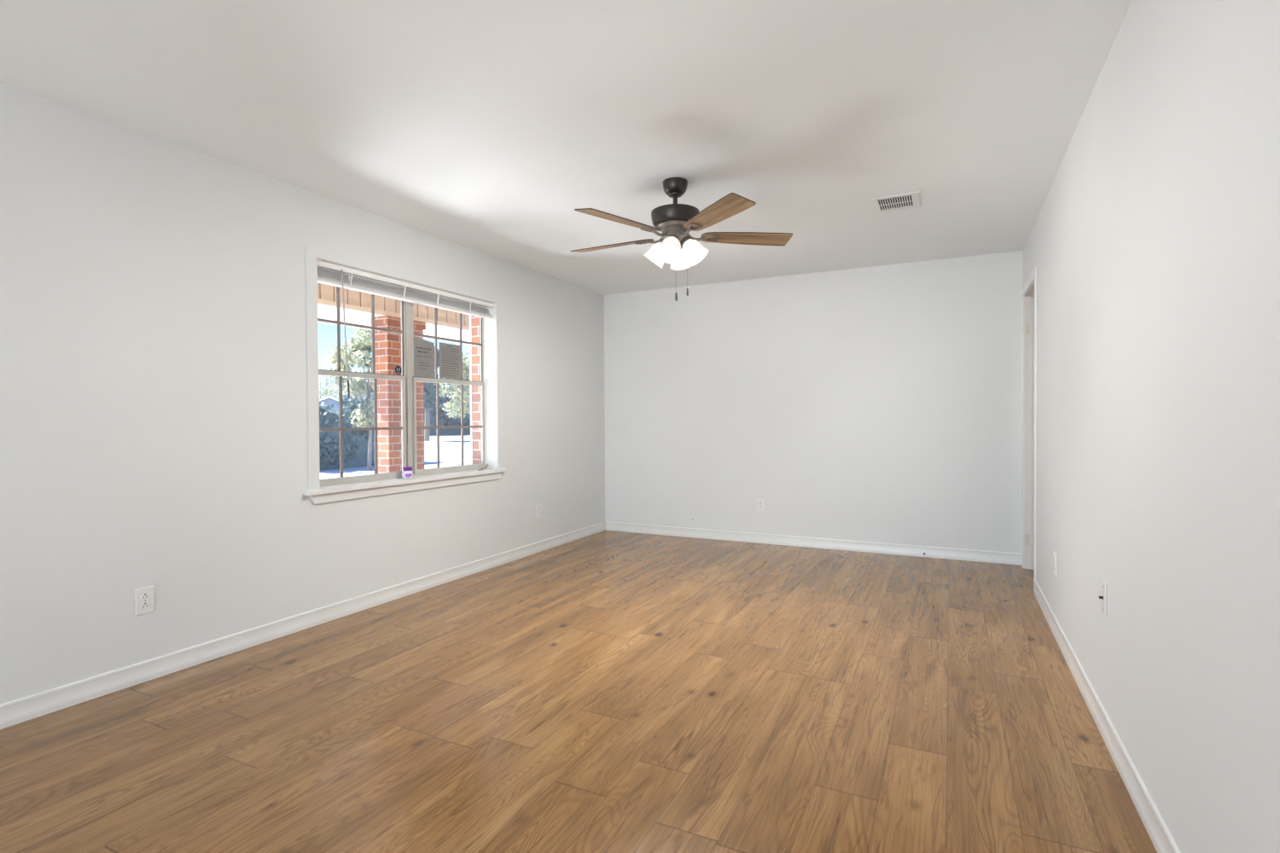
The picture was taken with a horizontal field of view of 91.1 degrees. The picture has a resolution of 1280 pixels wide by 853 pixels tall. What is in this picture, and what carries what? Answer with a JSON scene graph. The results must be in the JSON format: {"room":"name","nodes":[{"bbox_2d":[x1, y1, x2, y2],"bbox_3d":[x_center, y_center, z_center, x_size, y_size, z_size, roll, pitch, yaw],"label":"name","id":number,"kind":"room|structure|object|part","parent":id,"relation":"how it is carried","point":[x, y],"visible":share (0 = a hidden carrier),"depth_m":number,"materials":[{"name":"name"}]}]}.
{"room":"empty living room","nodes":[
{"label":"empty living room","id":0,"kind":"room"},
{"bbox_2d":[0,81,605,704],"bbox_3d":[-2.697,-0.075,1.933,0.120,2.440,10.521,0,1,26],"label":"wall","id":1,"kind":"structure","parent":0,"point":[154,427],"depth_m":2.94,"materials":[{"name":"paint"}]},
{"bbox_2d":[134,586,154,616],"bbox_3d":[-2.202,0.775,2.791,0.008,0.117,0.072,0,1,26],"label":"wall outlet","id":2,"kind":"object","parent":1,"relation":"attached to","point":[143,596],"visible":1,"depth_m":2.79,"materials":[{"name":"white plastic"}]},
{"bbox_2d":[140,602,149,609],"bbox_3d":[-2.201,0.796,2.791,0.003,0.028,0.034,0,1,26],"label":"receptacle","id":3,"kind":"object","parent":2,"relation":"attached to","point":[143,605],"depth_m":2.79,"materials":[{"name":"white plastic"}]},
{"bbox_2d":[140,593,149,599],"bbox_3d":[-2.201,0.755,2.790,0.003,0.028,0.034,0,1,26],"label":"receptacle","id":4,"kind":"object","parent":2,"relation":"attached to","point":[143,596],"depth_m":2.79,"materials":[{"name":"white plastic"}]},
{"bbox_2d":[0,521,605,729],"bbox_3d":[-2.630,1.101,1.918,0.014,0.089,10.281,0,1,26],"label":"baseboard","id":5,"kind":"structure","parent":1,"relation":"attached to","point":[37,705],"depth_m":3.14,"materials":[{"name":"white wood"}]},
{"bbox_2d":[304,244,506,504],"bbox_3d":[-1.536,-0.297,4.275,0.192,1.446,1.727,0,1,26],"label":"window","id":6,"kind":"structure","parent":1,"relation":"in","point":[342,488],"depth_m":4.28,"materials":[{"name":"paint"}]},
{"bbox_3d":[-1.769,0.000,3.958,0.014,0.677,0.745,0,1,26],"label":"sash","id":7,"kind":"part","parent":6,"relation":"part of","materials":[{"name":"glass"}]},
{"bbox_2d":[395,366,401,374],"bbox_3d":[-1.638,-0.382,4.252,0.002,0.056,0.056,0,1,26],"label":"sticker","id":8,"kind":"object","parent":6,"relation":"attached to","point":[398,369],"visible":1,"depth_m":4.25,"materials":[{"name":"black plastic"}]},
{"bbox_3d":[-1.786,-0.626,3.957,0.012,0.627,0.745,0,1,26],"label":"sash","id":9,"kind":"part","parent":6,"relation":"part of","materials":[{"name":"paint"}]},
{"bbox_3d":[-1.522,0.359,4.278,0.170,0.024,1.727,0,1,26],"label":"sill","id":10,"kind":"part","parent":6,"relation":"part of","materials":[{"name":"paint"}]},
{"bbox_2d":[317,259,494,398],"bbox_3d":[-1.507,-0.567,4.263,0.104,0.786,1.560,0,1,26],"label":"mini blind","id":11,"kind":"object","parent":6,"relation":"attached to","point":[324,276],"visible":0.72,"depth_m":4.08,"materials":[{"name":"plastic"}]},
{"bbox_3d":[-1.509,-0.844,4.261,0.040,0.014,1.530,0,1,26],"label":"rail","id":12,"kind":"part","parent":11,"relation":"part of","materials":[{"name":"plastic"}]},
{"bbox_2d":[401,466,413,478],"bbox_3d":[-1.562,0.311,4.217,0.070,0.075,0.068,0,1,26],"label":"cup","id":13,"kind":"object","parent":6,"relation":"on","point":[407,473],"visible":1,"depth_m":4.19,"materials":[{"name":"purple plastic"}]},
{"bbox_2d":[413,336,434,378],"bbox_3d":[-1.536,-0.490,4.457,0.001,0.284,0.202,0,1,26],"label":"paper notice","id":14,"kind":"object","parent":6,"relation":"attached to","point":[423,350],"visible":1,"depth_m":4.46,"materials":[{"name":"white paper"}]},
{"bbox_3d":[-1.427,-0.636,4.684,0.012,0.627,0.729,0,1,26],"label":"sash","id":15,"kind":"part","parent":6,"relation":"part of","materials":[{"name":"glass"}]},
{"bbox_3d":[-1.410,-0.011,4.685,0.014,0.677,0.729,0,1,26],"label":"sash","id":16,"kind":"part","parent":6,"relation":"part of","materials":[{"name":"glass"}]},
{"bbox_2d":[438,342,460,379],"bbox_3d":[-1.420,-0.488,4.691,0.001,0.264,0.224,0,1,26],"label":"paper notice","id":17,"kind":"object","parent":6,"relation":"attached to","point":[449,354],"visible":1,"depth_m":4.69,"materials":[{"name":"white paper"}]},
{"bbox_2d":[536,503,541,517],"bbox_3d":[-0.880,0.730,5.470,0.008,0.117,0.072,0,1,26],"label":"wall outlet","id":18,"kind":"object","parent":1,"relation":"attached to","point":[538,505],"visible":1,"depth_m":5.46,"materials":[{"name":"white plastic"}]},
{"bbox_2d":[471,315,481,464],"bbox_3d":[-2.512,0.026,2.613,0.085,2.780,11.901,0,1,26],"label":"wall","id":19,"kind":"structure","parent":0,"point":[475,320],"depth_m":5.04,"materials":[{"name":"red brick"}]},
{"bbox_2d":[469,314,472,464],"bbox_3d":[-1.351,-0.359,5.084,0.019,1.552,0.060,0,1,26],"label":"trim","id":20,"kind":"structure","parent":19,"relation":"attached to","point":[470,316],"depth_m":5.06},
{"bbox_2d":[0,0,1132,295],"bbox_3d":[-0.364,-1.334,0.763,5.339,0.080,10.521,0,1,26],"label":"ceiling","id":21,"kind":"structure","parent":0,"point":[481,125],"depth_m":2.57,"materials":[{"name":"paint"}]},
{"bbox_2d":[570,177,792,301],"bbox_3d":[0.153,-1.006,3.432,1.245,0.646,1.303,0,1,26],"label":"ceiling fan","id":22,"kind":"object","parent":21,"relation":"hanging from","point":[676,247],"visible":1,"depth_m":3.34,"materials":[{"name":"brown wood"}]},
{"bbox_3d":[-0.154,-1.036,3.597,0.503,0.006,0.140,0,13,28],"label":"blade","id":23,"kind":"part","parent":22,"relation":"part of","materials":[{"name":"brown wood"}]},
{"bbox_3d":[-0.092,-1.031,3.139,0.503,0.006,0.140,-1,13,-44],"label":"blade","id":24,"kind":"part","parent":22,"relation":"part of","materials":[{"name":"brown wood"}]},
{"bbox_3d":[0.087,-0.941,3.444,0.144,0.149,0.128,0,1,26],"label":"lamp shade","id":25,"kind":"part","parent":22,"relation":"part of","materials":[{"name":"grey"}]},
{"bbox_3d":[0.161,-0.940,3.307,0.128,0.149,0.144,0,1,26],"label":"lamp shade","id":26,"kind":"part","parent":22,"relation":"part of","materials":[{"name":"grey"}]},
{"bbox_3d":[0.164,-0.956,3.323,0.057,0.078,0.071,0,1,26],"label":"bulb","id":27,"kind":"part","parent":22,"relation":"part of","materials":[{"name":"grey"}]},
{"bbox_3d":[0.197,-0.833,3.413,0.001,0.208,0.001,0,1,26],"label":"pull chain","id":28,"kind":"part","parent":22,"relation":"part of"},
{"bbox_3d":[0.225,-0.943,3.518,0.128,0.149,0.144,0,1,26],"label":"lamp shade","id":29,"kind":"part","parent":22,"relation":"part of","materials":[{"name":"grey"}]},
{"bbox_3d":[0.249,-1.000,3.393,0.062,0.055,0.062,-1,1,-27],"label":"lamp arm","id":30,"kind":"part","parent":22,"relation":"part of","materials":[{"name":"white glass"}]},
{"bbox_3d":[0.298,-0.942,3.380,0.144,0.149,0.128,0,1,26],"label":"lamp shade","id":31,"kind":"part","parent":22,"relation":"part of","materials":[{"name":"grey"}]},
{"bbox_3d":[0.363,-1.032,3.056,0.140,0.006,0.503,13,-5,-25],"label":"blade","id":32,"kind":"part","parent":22,"relation":"part of","materials":[{"name":"brown wood"}]},
{"bbox_3d":[0.582,-1.039,3.464,0.503,0.006,0.140,0,-11,-8],"label":"blade","id":33,"kind":"part","parent":22,"relation":"part of","materials":[{"name":"brown wood"}]},
{"bbox_2d":[872,191,920,212],"bbox_3d":[1.534,-1.332,3.743,0.247,0.017,0.275,0,1,26],"label":"ceiling vent","id":34,"kind":"object","parent":21,"relation":"in","point":[906,200],"visible":1,"depth_m":3.73,"materials":[{"name":"white plastic"}]},
{"bbox_2d":[0,530,1157,852],"bbox_3d":[-0.357,1.146,0.779,5.139,0.001,10.351,0,1,26],"label":"floor","id":35,"kind":"structure","parent":0,"point":[605,691],"depth_m":2.35,"materials":[{"name":"brown wood"}]},
{"bbox_2d":[604,250,1023,553],"bbox_3d":[1.999,-0.143,5.414,5.219,2.440,0.120,0,1,26],"label":"wall","id":36,"kind":"structure","parent":0,"point":[881,404],"depth_m":5.52,"materials":[{"name":"paint"}]},
{"bbox_2d":[756,499,764,511],"bbox_3d":[1.114,0.728,5.793,0.072,0.117,0.008,0,1,26],"label":"wall outlet","id":37,"kind":"object","parent":36,"relation":"attached to","point":[760,503],"visible":1,"depth_m":5.79,"materials":[{"name":"white plastic"}]},
{"bbox_2d":[605,521,1021,565],"bbox_3d":[1.310,1.033,5.697,3.705,0.089,0.014,0,1,26],"label":"baseboard","id":38,"kind":"structure","parent":36,"relation":"attached to","point":[849,545],"depth_m":5.52,"materials":[{"name":"white wood"}]},
{"bbox_2d":[1022,0,1279,852],"bbox_3d":[0.719,-0.073,0.180,0.120,2.440,10.401,0,1,26],"label":"wall","id":39,"kind":"structure","parent":0,"point":[1153,243],"depth_m":1.58,"materials":[{"name":"paint"}]},
{"bbox_2d":[1021,266,1036,592],"bbox_3d":[2.804,0.021,4.413,0.133,2.126,0.827,0,1,26],"label":"door frame","id":40,"kind":"structure","parent":39,"relation":"in","point":[1029,291],"depth_m":4.73,"materials":[{"name":"paint"}]},
{"bbox_3d":[2.919,0.016,4.783,0.011,2.126,0.061,0,1,26],"label":"casing","id":41,"kind":"part","parent":40,"relation":"part of","materials":[{"name":"white paint"}]},
{"bbox_3d":[2.744,-1.011,4.427,0.011,0.061,0.705,0,1,26],"label":"casing","id":42,"kind":"part","parent":40,"relation":"part of","materials":[{"name":"white paint"}]},
{"bbox_3d":[2.580,0.026,4.096,0.011,2.126,0.061,0,1,26],"label":"casing","id":43,"kind":"part","parent":40,"relation":"part of","materials":[{"name":"white wood"}]},
{"bbox_2d":[1053,552,1057,575],"bbox_3d":[2.205,0.729,3.333,0.008,0.117,0.072,0,1,26],"label":"wall outlet","id":44,"kind":"object","parent":39,"relation":"attached to","point":[1055,554],"visible":1,"depth_m":3.32,"materials":[{"name":"white plastic"}]},
{"bbox_2d":[1098,580,1106,616],"bbox_3d":[1.680,0.623,2.283,0.018,0.117,0.072,0,1,26],"label":"plate","id":45,"kind":"object","parent":39,"relation":"attached to","point":[1103,585],"visible":1,"depth_m":2.27,"materials":[{"name":"white plastic"}]},
{"bbox_2d":[1034,580,1181,852],"bbox_3d":[0.493,1.108,-0.125,0.014,0.089,9.384,0,1,26],"label":"baseboard","id":46,"kind":"structure","parent":39,"relation":"attached to","point":[1158,832],"depth_m":2.09,"materials":[{"name":"white wood"}]},
{"bbox_3d":[0.111,-1.493,3.771,9.140,0.080,18.100,0,1,26],"label":"roof","id":47,"kind":"structure","parent":0,"visible":0},
{"bbox_2d":[317,321,469,344],"bbox_3d":[-2.740,-1.363,8.303,0.024,0.417,11.500,0,1,26],"label":"trim","id":48,"kind":"structure","parent":47,"relation":"attached to","point":[317,322],"depth_m":7.32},
{"label":"outside","id":49,"kind":"structure","parent":0,"visible":0},
{"bbox_2d":[320,435,470,479],"bbox_3d":[-13.722,0.905,62.557,200.000,0.300,220.000,0,1,26],"label":"ground","id":50,"kind":"structure","parent":49,"point":[450,445],"depth_m":24.51,"materials":[{"name":"concrete"}]},
{"bbox_2d":[319,395,343,414],"bbox_3d":[-19.397,-0.359,39.089,6.000,2.860,7.660,-1,1,-27],"label":"house","id":51,"kind":"structure","parent":50,"relation":"on","point":[330,400],"depth_m":36.02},
{"bbox_2d":[318,358,354,401],"bbox_3d":[-25.210,-2.337,49.980,4.739,6.622,6.738,0,1,41],"label":"tree","id":52,"kind":"object","parent":50,"relation":"on","point":[320,393],"visible":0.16,"depth_m":49.97,"materials":[{"name":"green plant"}]},
{"bbox_2d":[319,391,374,471],"bbox_3d":[-9.032,0.077,19.544,1.791,2.343,5.318,0,1,22],"label":"hedge","id":53,"kind":"object","parent":50,"relation":"on","point":[355,443],"visible":0.43,"depth_m":18.79,"materials":[{"name":"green plant"}]},
{"bbox_2d":[320,369,373,401],"bbox_3d":[-26.770,-2.444,62.084,7.964,6.566,6.584,0,1,1],"label":"tree","id":54,"kind":"object","parent":50,"relation":"on","point":[325,383],"visible":0.09,"depth_m":60.31,"materials":[{"name":"green plant"}]},
{"bbox_2d":[327,328,373,471],"bbox_3d":[-7.926,-0.868,17.904,1.807,4.266,1.859,0,1,26],"label":"tree","id":55,"kind":"object","parent":50,"relation":"on","point":[361,349],"visible":0.78,"depth_m":17.72,"materials":[{"name":"green plant"}]},
{"bbox_3d":[-7.930,-1.450,17.897,1.807,3.104,1.859,0,1,26],"label":"crown","id":56,"kind":"part","parent":55,"relation":"part of","materials":[{"name":"green plant"}]},
{"bbox_2d":[374,315,425,473],"bbox_3d":[-2.578,0.112,6.750,0.240,2.509,0.527,0,1,26],"label":"brick column","id":57,"kind":"structure","parent":50,"relation":"on","point":[387,345],"depth_m":6.54,"materials":[{"name":"red brick"}]},
{"bbox_2d":[317,303,469,342],"bbox_3d":[-2.326,-1.179,8.102,0.893,0.034,11.500,0,1,26],"label":"beam","id":58,"kind":"structure","parent":57,"relation":"on","point":[328,312],"depth_m":6.74,"materials":[{"name":"paint"}]},
{"bbox_2d":[317,282,469,326],"bbox_3d":[-1.912,-1.329,7.920,0.013,0.316,11.532,0,1,26],"label":"porch ceiling","id":59,"kind":"structure","parent":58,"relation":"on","point":[327,292],"depth_m":6.46,"materials":[{"name":"paint"}]},
{"bbox_2d":[317,298,469,331],"bbox_3d":[-1.911,-1.185,7.897,0.019,0.046,11.500,0,1,26],"label":"trim","id":60,"kind":"structure","parent":59,"relation":"attached to","point":[320,301],"depth_m":6.43,"materials":[{"name":"paint"}]},
{"bbox_2d":[424,349,446,441],"bbox_3d":[-14.915,-2.383,42.591,4.657,6.783,4.021,0,1,26],"label":"tree","id":61,"kind":"object","parent":50,"relation":"on","point":[429,388],"visible":0.2,"depth_m":42.33,"materials":[{"name":"green plant"}]},
{"bbox_3d":[-14.920,-3.418,42.578,4.657,4.713,4.021,0,1,26],"label":"crown","id":62,"kind":"part","parent":61,"relation":"part of","materials":[{"name":"green plant"}]},
{"bbox_2d":[424,378,470,436],"bbox_3d":[-17.706,-1.915,60.911,11.864,5.879,4.536,-1,1,-45],"label":"hedge","id":63,"kind":"object","parent":50,"relation":"on","point":[445,421],"visible":0.22,"depth_m":58.72,"materials":[{"name":"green plant"}]},
{"bbox_2d":[433,352,470,419],"bbox_3d":[-8.202,-1.474,30.388,3.457,5.178,3.036,0,1,-11],"label":"tree","id":64,"kind":"object","parent":50,"relation":"on","point":[456,406],"visible":0.19,"depth_m":29.84,"materials":[{"name":"green plant"}]}
]}

